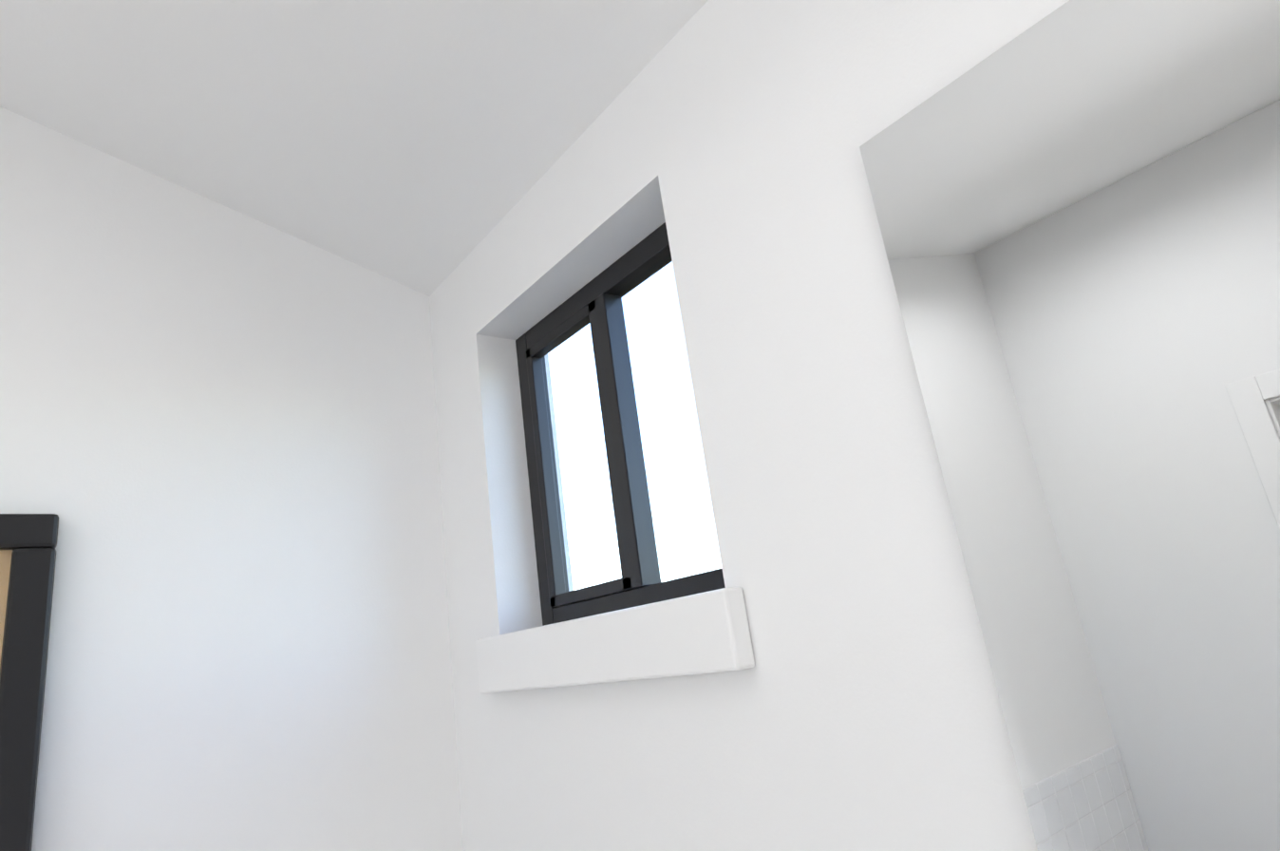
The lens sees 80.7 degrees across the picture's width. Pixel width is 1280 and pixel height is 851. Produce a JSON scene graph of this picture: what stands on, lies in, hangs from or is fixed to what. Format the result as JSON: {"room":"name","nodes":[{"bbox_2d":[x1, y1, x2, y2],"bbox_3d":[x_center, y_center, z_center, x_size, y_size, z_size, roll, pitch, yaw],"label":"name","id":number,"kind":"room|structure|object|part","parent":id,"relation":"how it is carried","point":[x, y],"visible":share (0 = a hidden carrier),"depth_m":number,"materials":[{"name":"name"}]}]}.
{"room":"bathroom","nodes":[
{"label":"bathroom","id":0,"kind":"room"},
{"bbox_2d":[0,106,463,850],"bbox_3d":[-1.481,0.386,0.636,3.070,3.284,0.160,5,-21,-38],"label":"wall","id":1,"kind":"structure","parent":0,"point":[218,441],"depth_m":1.27,"materials":[{"name":"white paint"}]},
{"bbox_2d":[0,513,58,850],"bbox_3d":[-1.138,0.436,0.766,0.823,0.700,0.032,5,-21,-38],"label":"picture","id":2,"kind":"object","parent":1,"relation":"attached to","point":[28,550],"visible":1,"depth_m":1.03,"materials":[{"name":"black"}]},
{"bbox_3d":[-1.136,0.435,0.764,0.723,0.600,0.002,5,-21,-38],"label":"glass","id":3,"kind":"part","parent":2,"relation":"part of","materials":[{"name":"beige glass"}]},
{"bbox_2d":[0,0,707,296],"bbox_3d":[-0.285,-1.433,-0.663,3.070,0.934,4.620,5,-21,-38],"label":"ceiling","id":4,"kind":"structure","parent":0,"point":[422,146],"depth_m":1.18,"materials":[{"name":"white paint"}]},
{"bbox_2d":[429,0,1279,850],"bbox_3d":[1.063,0.198,-0.216,0.170,2.485,4.300,5,-21,-38],"label":"wall","id":5,"kind":"structure","parent":0,"point":[856,706],"depth_m":0.69,"materials":[{"name":"white paint"}]},
{"bbox_2d":[475,586,754,693],"bbox_3d":[-0.043,0.321,1.091,0.117,0.089,0.620,5,-21,-38],"label":"window sill","id":6,"kind":"structure","parent":5,"relation":"attached to","point":[703,632],"depth_m":0.97,"materials":[{"name":"white paint"}]},
{"bbox_2d":[515,222,725,625],"bbox_3d":[-0.027,0.017,1.230,0.044,0.570,0.560,5,-21,-38],"label":"window","id":7,"kind":"structure","parent":5,"relation":"attached to","point":[565,345],"depth_m":1.25,"materials":[{"name":"clear glass"}]},
{"bbox_3d":[-0.027,0.017,1.230,0.044,0.570,0.560,5,-21,-38],"label":"black window frame","id":8,"kind":"part","parent":7,"relation":"part of","materials":[{"name":"black metal"}]},
{"bbox_3d":[1.282,-0.243,-0.573,0.006,1.110,3.231,5,-21,-38],"label":"mirror","id":9,"kind":"part","parent":5,"relation":"part of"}
]}

